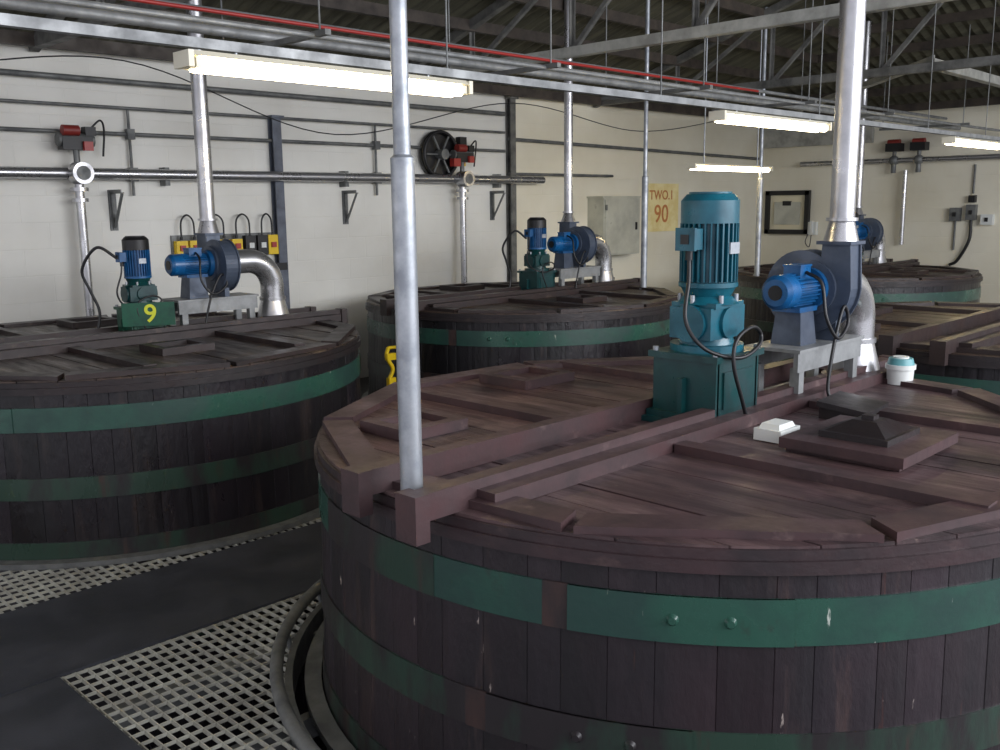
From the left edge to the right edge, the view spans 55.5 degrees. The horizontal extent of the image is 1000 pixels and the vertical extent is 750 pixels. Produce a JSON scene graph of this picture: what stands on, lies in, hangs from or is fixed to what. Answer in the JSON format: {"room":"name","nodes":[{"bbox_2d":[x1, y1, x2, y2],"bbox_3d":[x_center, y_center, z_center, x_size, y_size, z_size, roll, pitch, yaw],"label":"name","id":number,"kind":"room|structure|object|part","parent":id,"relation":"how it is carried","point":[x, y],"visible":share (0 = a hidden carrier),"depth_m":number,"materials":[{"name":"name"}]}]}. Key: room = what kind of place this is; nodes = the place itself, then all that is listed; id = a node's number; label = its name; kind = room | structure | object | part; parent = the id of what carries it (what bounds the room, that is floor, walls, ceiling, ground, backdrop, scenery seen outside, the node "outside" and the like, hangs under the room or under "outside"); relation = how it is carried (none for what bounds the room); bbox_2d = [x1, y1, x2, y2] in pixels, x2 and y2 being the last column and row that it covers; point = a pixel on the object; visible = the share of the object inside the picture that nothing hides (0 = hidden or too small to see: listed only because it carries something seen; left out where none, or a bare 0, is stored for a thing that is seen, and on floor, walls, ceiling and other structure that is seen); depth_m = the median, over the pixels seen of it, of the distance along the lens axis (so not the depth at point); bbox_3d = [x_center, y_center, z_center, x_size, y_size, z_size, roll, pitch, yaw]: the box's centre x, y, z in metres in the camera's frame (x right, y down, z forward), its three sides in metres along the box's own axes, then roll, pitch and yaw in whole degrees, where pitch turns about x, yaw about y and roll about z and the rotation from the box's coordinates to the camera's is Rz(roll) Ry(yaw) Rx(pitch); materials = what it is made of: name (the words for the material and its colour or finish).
{"room":"distillery fermentation room","nodes":[
{"label":"distillery fermentation room","id":0,"kind":"room"},
{"bbox_2d":[0,44,759,377],"bbox_3d":[-2.508,-0.790,13.886,0.200,7.400,24.300,9,14,44],"label":"wall","id":1,"kind":"structure","parent":0,"point":[332,264],"depth_m":13.33,"materials":[{"name":"white paint"}]},
{"bbox_2d":[107,189,123,230],"bbox_3d":[-4.527,-1.952,11.259,0.320,0.480,0.090,9,14,44],"label":"wall bracket","id":2,"kind":"object","parent":1,"relation":"attached to","point":[114,212],"visible":1,"depth_m":11.32,"materials":[{"name":"grey metal"}]},
{"bbox_2d":[170,214,196,253],"label":"switches","id":3,"kind":"object","parent":1,"relation":"attached to","point":[178,242],"depth_m":11.93,"materials":[{"name":"yellow paint"}]},
{"bbox_2d":[215,213,278,254],"label":"switches","id":4,"kind":"object","parent":1,"relation":"attached to","point":[266,243],"depth_m":12.66,"materials":[{"name":"yellow paint"}]},
{"bbox_2d":[0,166,545,187],"bbox_3d":[-5.059,-2.254,10.709,0.255,0.220,16.465,9,14,44],"label":"pipe","id":5,"kind":"object","parent":1,"relation":"attached to","point":[164,174],"visible":1,"depth_m":12.33,"materials":[{"name":"silver metal"}]},
{"bbox_2d":[54,120,104,315],"bbox_3d":[-4.732,-1.675,10.997,0.295,2.512,0.572,9,14,44],"label":"valve","id":6,"kind":"object","parent":5,"relation":"attached to","point":[69,137],"visible":0.97,"depth_m":10.80,"materials":[{"name":"silver metal"}]},
{"bbox_2d":[419,130,466,174],"bbox_3d":[-0.847,-3.424,14.755,0.230,0.739,0.890,9,14,44],"label":"handwheel","id":7,"kind":"object","parent":5,"relation":"attached to","point":[436,146],"visible":0.91,"depth_m":14.69,"materials":[{"name":"black metal"}]},
{"bbox_2d":[449,140,476,282],"bbox_3d":[-0.516,-2.476,15.191,0.295,2.512,0.572,9,14,44],"label":"valve","id":8,"kind":"object","parent":5,"relation":"attached to","point":[465,152],"visible":0.98,"depth_m":15.01,"materials":[{"name":"silver metal"}]},
{"bbox_2d":[342,190,356,223],"bbox_3d":[-2.138,-2.406,13.636,0.320,0.480,0.090,9,14,44],"label":"wall bracket","id":9,"kind":"object","parent":1,"relation":"attached to","point":[346,215],"visible":1,"depth_m":13.69,"materials":[{"name":"grey metal"}]},
{"bbox_2d":[0,68,758,195],"bbox_3d":[-2.480,-3.195,13.257,0.085,1.355,23.900,9,14,44],"label":"pipes","id":10,"kind":"object","parent":1,"relation":"attached to","point":[129,134],"visible":0.91,"depth_m":12.47,"materials":[{"name":"grey metal"}]},
{"bbox_2d":[490,191,504,219],"bbox_3d":[-0.030,-2.806,15.732,0.320,0.480,0.090,9,14,44],"label":"wall bracket","id":11,"kind":"object","parent":1,"relation":"attached to","point":[493,212],"visible":1,"depth_m":15.79,"materials":[{"name":"grey metal"}]},
{"bbox_2d":[587,196,640,254],"bbox_3d":[2.165,-2.817,17.887,0.430,1.080,1.160,9,14,44],"label":"upper cabinet","id":12,"kind":"object","parent":1,"relation":"attached to","point":[616,219],"visible":0.79,"depth_m":17.64,"materials":[{"name":"metal"}]},
{"bbox_2d":[648,183,678,231],"bbox_3d":[3.253,-3.383,19.189,0.027,0.950,1.200,9,14,44],"label":"notice","id":13,"kind":"object","parent":1,"relation":"attached to","point":[662,198],"visible":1,"depth_m":19.22,"materials":[{"name":"paper"}]},
{"bbox_2d":[686,108,772,171],"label":"fluorescent light","id":14,"kind":"object","parent":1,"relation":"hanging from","point":[703,166],"depth_m":14.43,"materials":[{"name":"beige plastic"}]},
{"bbox_2d":[0,0,999,113],"bbox_3d":[1.875,-5.523,8.649,12.600,4.193,24.200,9,14,44],"label":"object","id":15,"kind":"structure","parent":0,"point":[679,12],"depth_m":15.14,"materials":[{"name":"grey metal"}]},
{"bbox_2d":[705,38,707,80],"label":"support rod","id":16,"kind":"object","parent":15,"relation":"hanging from","point":[706,38],"depth_m":13.85,"materials":[{"name":"beige metal"}]},
{"bbox_2d":[759,30,762,80],"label":"hanging rod","id":17,"kind":"object","parent":15,"relation":"hanging from","point":[761,30],"depth_m":14.91,"materials":[{"name":"beige metal"}]},
{"bbox_2d":[0,0,999,118],"bbox_3d":[1.879,-5.265,8.437,12.240,3.836,23.840,9,14,44],"label":"roof","id":18,"kind":"structure","parent":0,"point":[9,37],"depth_m":15.15,"materials":[{"name":"grey metal"}]},
{"bbox_2d":[28,0,190,51],"bbox_3d":[-0.806,-4.883,5.882,12.331,4.110,0.116,9,14,44],"label":"roof truss","id":19,"kind":"object","parent":18,"relation":"attached to","point":[42,40],"depth_m":9.87,"materials":[{"name":"grey metal"}]},
{"bbox_2d":[0,0,999,140],"bbox_3d":[2.320,-3.986,8.353,0.055,3.259,24.000,9,14,44],"label":"support rail","id":20,"kind":"object","parent":18,"relation":"hanging from","point":[7,20],"visible":1,"depth_m":5.65,"materials":[{"name":"grey metal"}]},
{"bbox_2d":[173,49,472,96],"bbox_3d":[-0.910,-1.709,5.417,0.160,0.115,1.940,9,14,44],"label":"fluorescent light","id":21,"kind":"object","parent":20,"relation":"attached to","point":[195,61],"visible":1,"depth_m":5.19,"materials":[{"name":"beige plastic"}]},
{"bbox_2d":[708,110,831,132],"bbox_3d":[2.567,-2.369,8.877,0.160,0.115,2.000,9,14,44],"label":"fluorescent light","id":22,"kind":"object","parent":20,"relation":"attached to","point":[719,116],"visible":1,"depth_m":8.69,"materials":[{"name":"beige plastic"}]},
{"bbox_2d":[941,136,999,149],"bbox_3d":[6.344,-3.086,12.634,0.160,0.115,2.050,9,14,44],"label":"fluorescent light","id":23,"kind":"object","parent":20,"relation":"attached to","point":[951,140],"visible":1,"depth_m":12.32,"materials":[{"name":"beige plastic"}]},
{"bbox_2d":[0,0,999,134],"bbox_3d":[-0.010,-4.155,10.519,3.857,2.766,23.800,9,14,44],"label":"pipes","id":24,"kind":"object","parent":18,"relation":"hanging from","point":[322,38],"visible":0.78,"depth_m":8.57,"materials":[{"name":"grey metal"}]},
{"bbox_2d":[409,0,954,77],"bbox_3d":[2.710,-5.307,9.421,12.331,3.615,0.116,9,14,44],"label":"roof truss","id":25,"kind":"object","parent":18,"relation":"attached to","point":[698,30],"depth_m":10.63,"materials":[{"name":"grey metal"}]},
{"bbox_2d":[593,0,999,107],"bbox_3d":[6.091,-5.168,12.916,12.331,2.031,0.116,9,14,44],"label":"roof truss","id":26,"kind":"object","parent":18,"relation":"attached to","point":[884,70],"depth_m":14.43,"materials":[{"name":"grey metal"}]},
{"bbox_2d":[763,55,999,147],"bbox_3d":[5.971,-4.789,17.361,6.008,0.790,6.022,9,14,44],"label":"hip bracing","id":27,"kind":"object","parent":18,"relation":"attached to","point":[773,138],"visible":0.6,"depth_m":20.26,"materials":[{"name":"white paint"}]},
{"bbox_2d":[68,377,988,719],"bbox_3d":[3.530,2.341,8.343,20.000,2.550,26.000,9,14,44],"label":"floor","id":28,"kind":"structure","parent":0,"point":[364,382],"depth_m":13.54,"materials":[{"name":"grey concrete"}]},
{"bbox_2d":[0,677,142,749],"bbox_3d":[-2.605,2.014,3.289,2.500,0.016,3.050,9,14,44],"label":"rubber mat","id":29,"kind":"object","parent":28,"relation":"on","point":[50,714],"visible":1,"depth_m":4.74,"materials":[{"name":"black rubber"}]},
{"bbox_2d":[0,517,320,749],"bbox_3d":[-1.272,1.578,6.136,4.757,0.160,6.377,9,14,44],"label":"walkway grating","id":30,"kind":"object","parent":28,"relation":"on","point":[127,713],"visible":0.23,"depth_m":5.27,"materials":[{"name":"metal"}]},
{"bbox_2d":[0,522,321,696],"bbox_3d":[-2.635,1.564,5.809,1.100,0.016,7.600,9,14,44],"label":"rubber mat","id":31,"kind":"object","parent":28,"relation":"on","point":[68,634],"visible":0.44,"depth_m":6.12,"materials":[{"name":"black rubber"}]},
{"bbox_2d":[0,306,360,749],"bbox_3d":[-3.450,1.465,9.112,4.515,3.865,4.630,9,14,44],"label":"wooden fermentation vat","id":32,"kind":"object","parent":28,"relation":"on","point":[145,402],"visible":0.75,"depth_m":7.20,"materials":[{"name":"brown wood"}]},
{"bbox_2d":[113,236,175,330],"bbox_3d":[-3.319,-0.805,8.781,0.539,0.947,0.459,9,14,44],"label":"motor","id":33,"kind":"object","parent":32,"relation":"on","point":[138,310],"visible":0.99,"depth_m":8.72,"materials":[{"name":"metal"}]},
{"bbox_2d":[80,246,115,327],"bbox_3d":[-3.665,-0.756,8.736,0.333,0.857,0.112,0,10,5],"label":"power cable","id":34,"kind":"object","parent":33,"relation":"attached to","point":[93,249],"visible":0.95,"depth_m":8.68,"materials":[{"name":"black plastic"}]},
{"bbox_3d":[-3.388,-1.089,8.777,0.244,0.385,0.304,9,14,44],"label":"motor","id":35,"kind":"part","parent":33,"relation":"part of","materials":[{"name":"blue metal"}]},
{"bbox_3d":[-3.215,-0.557,8.693,0.456,0.213,0.015,-4,11,-19],"label":"number plate","id":36,"kind":"part","parent":33,"relation":"part of","materials":[{"name":"green metal"}]},
{"bbox_2d":[162,0,288,325],"bbox_3d":[-2.696,-2.388,9.236,0.564,3.888,1.360,9,14,44],"label":"centrifugal blower","id":37,"kind":"object","parent":32,"relation":"on","point":[215,266],"visible":0.91,"depth_m":9.24,"materials":[{"name":"paint"}]},
{"bbox_3d":[-3.007,-1.081,9.169,0.260,0.286,0.419,9,14,44],"label":"motor","id":38,"kind":"part","parent":37,"relation":"part of","materials":[{"name":"blue metal"}]},
{"bbox_3d":[-2.856,-0.712,9.387,0.360,0.540,0.900,9,14,44],"label":"bed frame","id":39,"kind":"part","parent":37,"relation":"part of","materials":[{"name":"paint"}]},
{"bbox_3d":[-2.760,-1.075,9.389,0.564,0.650,0.235,9,14,44],"label":"fan casing","id":40,"kind":"part","parent":37,"relation":"part of","materials":[{"name":"paint"}]},
{"bbox_2d":[267,115,289,308],"bbox_3d":[-2.981,-1.615,12.989,0.160,3.750,0.190,9,14,44],"label":"wall column","id":41,"kind":"structure","parent":28,"relation":"on","point":[274,127],"depth_m":12.83,"materials":[{"name":"metal"}]},
{"bbox_2d":[270,578,323,749],"bbox_3d":[1.057,1.550,5.557,4.670,0.286,4.671,9,14,44],"label":"rim","id":42,"kind":"object","parent":28,"relation":"on","point":[283,694],"visible":0.19,"depth_m":5.24,"materials":[{"name":"grey metal"}]},
{"bbox_2d":[505,96,518,281],"bbox_3d":[0.212,-2.493,16.121,0.160,4.300,0.180,9,14,44],"label":"wall column","id":43,"kind":"structure","parent":28,"relation":"on","point":[510,109],"depth_m":15.99,"materials":[{"name":"metal"}]},
{"bbox_2d":[361,277,678,397],"bbox_3d":[0.324,0.751,12.851,4.355,3.865,4.470,9,14,44],"label":"wooden fermentation vat","id":44,"kind":"object","parent":28,"relation":"on","point":[463,326],"visible":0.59,"depth_m":10.92,"materials":[{"name":"brown wood"}]},
{"bbox_2d":[384,345,395,385],"bbox_3d":[-1.268,-0.056,11.234,0.099,0.579,0.228,9,14,44],"label":"valve","id":45,"kind":"object","parent":44,"relation":"attached to","point":[388,356],"visible":0.76,"depth_m":11.17,"materials":[{"name":"yellow paint"}]},
{"bbox_2d":[517,217,556,289],"bbox_3d":[0.495,-1.582,12.657,0.444,1.022,0.488,9,14,44],"label":"motor","id":46,"kind":"object","parent":44,"relation":"on","point":[536,259],"visible":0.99,"depth_m":12.56,"materials":[{"name":"metal"}]},
{"bbox_2d":[502,230,526,286],"bbox_3d":[0.193,-1.489,12.573,0.333,0.857,0.112,0,10,5],"label":"power cable","id":47,"kind":"object","parent":46,"relation":"attached to","point":[512,232],"visible":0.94,"depth_m":12.53,"materials":[{"name":"black plastic"}]},
{"bbox_3d":[0.467,-1.880,12.602,0.263,0.415,0.328,9,14,44],"label":"motor","id":48,"kind":"part","parent":46,"relation":"part of","materials":[{"name":"blue metal"}]},
{"bbox_2d":[547,0,613,287],"bbox_3d":[1.147,-3.116,12.959,0.564,3.921,1.360,9,14,44],"label":"centrifugal blower","id":49,"kind":"object","parent":44,"relation":"on","point":[574,246],"visible":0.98,"depth_m":12.95,"materials":[{"name":"paint"}]},
{"bbox_3d":[0.836,-1.793,12.895,0.260,0.286,0.419,9,14,44],"label":"motor","id":50,"kind":"part","parent":49,"relation":"part of","materials":[{"name":"blue metal"}]},
{"bbox_3d":[0.988,-1.425,13.113,0.360,0.540,0.900,9,14,44],"label":"bed frame","id":51,"kind":"part","parent":49,"relation":"part of","materials":[{"name":"paint"}]},
{"bbox_3d":[1.084,-1.787,13.115,0.564,0.650,0.235,9,14,44],"label":"fan casing","id":52,"kind":"part","parent":49,"relation":"part of","materials":[{"name":"paint"}]},
{"bbox_2d":[639,0,649,289],"bbox_3d":[1.991,-3.254,12.971,0.130,4.168,0.130,9,14,44],"label":"support pole","id":53,"kind":"object","parent":44,"relation":"on","point":[644,209],"visible":0.95,"depth_m":13.05,"materials":[{"name":"grey metal"}]},
{"bbox_2d":[304,355,999,749],"bbox_3d":[1.055,2.001,5.630,4.315,3.932,4.430,9,14,44],"label":"wooden fermentation vat","id":54,"kind":"object","parent":28,"relation":"on","point":[567,569],"depth_m":3.70,"materials":[{"name":"brown wood"}]},
{"bbox_2d":[389,0,422,489],"bbox_3d":[-0.390,-2.349,3.341,0.132,5.835,0.132,9,14,44],"label":"support pole","id":55,"kind":"object","parent":54,"relation":"on","point":[402,167],"visible":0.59,"depth_m":3.65,"materials":[{"name":"silver metal"}]},
{"bbox_2d":[641,191,763,421],"bbox_3d":[1.143,-0.367,5.194,0.541,1.246,0.594,9,14,44],"label":"motor","id":56,"kind":"object","parent":54,"relation":"on","point":[706,367],"visible":0.99,"depth_m":5.07,"materials":[{"name":"metal"}]},
{"bbox_3d":[1.109,-0.731,5.127,0.321,0.506,0.400,9,14,44],"label":"motor","id":57,"kind":"part","parent":56,"relation":"part of","materials":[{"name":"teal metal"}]},
{"bbox_2d":[753,418,799,443],"bbox_3d":[1.422,0.278,4.854,0.150,0.085,0.230,9,14,44],"label":"sensor box","id":58,"kind":"object","parent":54,"relation":"on","point":[771,430],"visible":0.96,"depth_m":4.79,"materials":[{"name":"white plastic"}]},
{"bbox_2d":[745,0,879,395],"bbox_3d":[2.042,-2.840,5.646,0.596,5.934,1.360,9,14,44],"label":"centrifugal blower","id":59,"kind":"object","parent":54,"relation":"on","point":[821,302],"visible":0.94,"depth_m":5.72,"materials":[{"name":"paint"}]},
{"bbox_3d":[1.766,-0.523,5.737,0.260,0.286,0.419,9,14,44],"label":"motor","id":60,"kind":"part","parent":59,"relation":"part of","materials":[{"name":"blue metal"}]},
{"bbox_3d":[1.918,-0.154,5.954,0.360,0.540,0.900,9,14,44],"label":"bed frame","id":61,"kind":"part","parent":59,"relation":"part of","materials":[{"name":"paint"}]},
{"bbox_3d":[1.979,-0.522,5.991,0.564,0.650,0.235,9,14,44],"label":"fan casing","id":62,"kind":"part","parent":59,"relation":"part of","materials":[{"name":"paint"}]},
{"bbox_3d":[2.632,-0.034,6.246,0.190,0.180,0.190,9,14,44],"label":"vent cap","id":63,"kind":"part","parent":54,"relation":"part of","materials":[{"name":"white plastic"}]},
{"bbox_2d":[732,258,982,361],"bbox_3d":[6.006,0.020,16.557,4.275,3.865,4.390,9,14,44],"label":"wooden fermentation vat","id":64,"kind":"object","parent":28,"relation":"on","point":[904,280],"visible":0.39,"depth_m":15.26,"materials":[{"name":"brown wood"}]},
{"bbox_2d":[753,7,767,275],"bbox_3d":[4.169,-3.668,15.138,0.130,4.168,0.130,9,14,44],"label":"support pole","id":65,"kind":"object","parent":64,"relation":"on","point":[760,179],"visible":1,"depth_m":15.23,"materials":[{"name":"grey metal"}]},
{"bbox_2d":[855,212,863,254],"bbox_3d":[5.918,-2.244,16.065,0.433,0.997,0.476,9,14,44],"label":"motor","id":66,"kind":"object","parent":64,"relation":"on","point":[856,213],"visible":0.08,"depth_m":15.95,"materials":[{"name":"metal"}]},
{"bbox_3d":[5.890,-2.534,16.012,0.257,0.405,0.320,9,14,44],"label":"motor","id":67,"kind":"part","parent":66,"relation":"part of","materials":[{"name":"blue metal"}]},
{"bbox_2d":[855,21,886,263],"bbox_3d":[6.497,-3.949,16.508,0.564,4.185,1.360,9,14,44],"label":"centrifugal blower","id":68,"kind":"object","parent":64,"relation":"on","point":[870,230],"visible":0.68,"depth_m":16.51,"materials":[{"name":"paint"}]},
{"bbox_3d":[6.187,-2.496,16.468,0.260,0.286,0.419,9,14,44],"label":"motor","id":69,"kind":"part","parent":68,"relation":"part of","materials":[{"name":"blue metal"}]},
{"bbox_3d":[6.339,-2.127,16.685,0.360,0.540,0.900,9,14,44],"label":"bed frame","id":70,"kind":"part","parent":68,"relation":"part of","materials":[{"name":"paint"}]},
{"bbox_3d":[6.435,-2.490,16.688,0.564,0.650,0.235,9,14,44],"label":"fan casing","id":71,"kind":"part","parent":68,"relation":"part of","materials":[{"name":"paint"}]},
{"bbox_2d":[779,301,999,394],"bbox_3d":[4.786,1.320,9.376,4.275,3.865,4.390,9,14,44],"label":"wooden fermentation vat","id":72,"kind":"object","parent":28,"relation":"on","point":[955,343],"visible":0.2,"depth_m":7.80,"materials":[{"name":"brown wood"}]},
{"bbox_2d":[760,105,999,302],"bbox_3d":[12.291,-1.369,16.141,18.000,7.400,0.200,9,14,44],"label":"wall","id":73,"kind":"structure","parent":0,"point":[940,186],"depth_m":19.35,"materials":[{"name":"beige paint"}]},
{"bbox_2d":[764,190,810,233],"bbox_3d":[6.449,-3.652,21.334,1.060,0.960,0.100,9,14,44],"label":"wall frame","id":74,"kind":"object","parent":73,"relation":"attached to","point":[786,212],"visible":1,"depth_m":21.31,"materials":[{"name":"black plastic"}]},
{"bbox_2d":[805,221,817,246],"bbox_3d":[6.878,-3.111,20.992,0.230,0.575,0.140,9,14,44],"label":"wall telephone","id":75,"kind":"object","parent":73,"relation":"attached to","point":[812,226],"visible":1,"depth_m":20.91,"materials":[{"name":"white plastic"}]},
{"bbox_2d":[800,138,999,244],"bbox_3d":[10.600,-3.350,17.104,11.200,2.120,0.220,9,14,44],"label":"pipe","id":76,"kind":"object","parent":73,"relation":"attached to","point":[894,146],"visible":1,"depth_m":19.29,"materials":[{"name":"silver metal"}]},
{"bbox_2d":[948,164,994,265],"bbox_3d":[9.241,-3.116,18.626,0.810,1.985,0.145,9,14,44],"label":"boxes","id":77,"kind":"object","parent":73,"relation":"attached to","point":[955,214],"visible":0.99,"depth_m":18.62,"materials":[{"name":"black plastic"}]}
]}

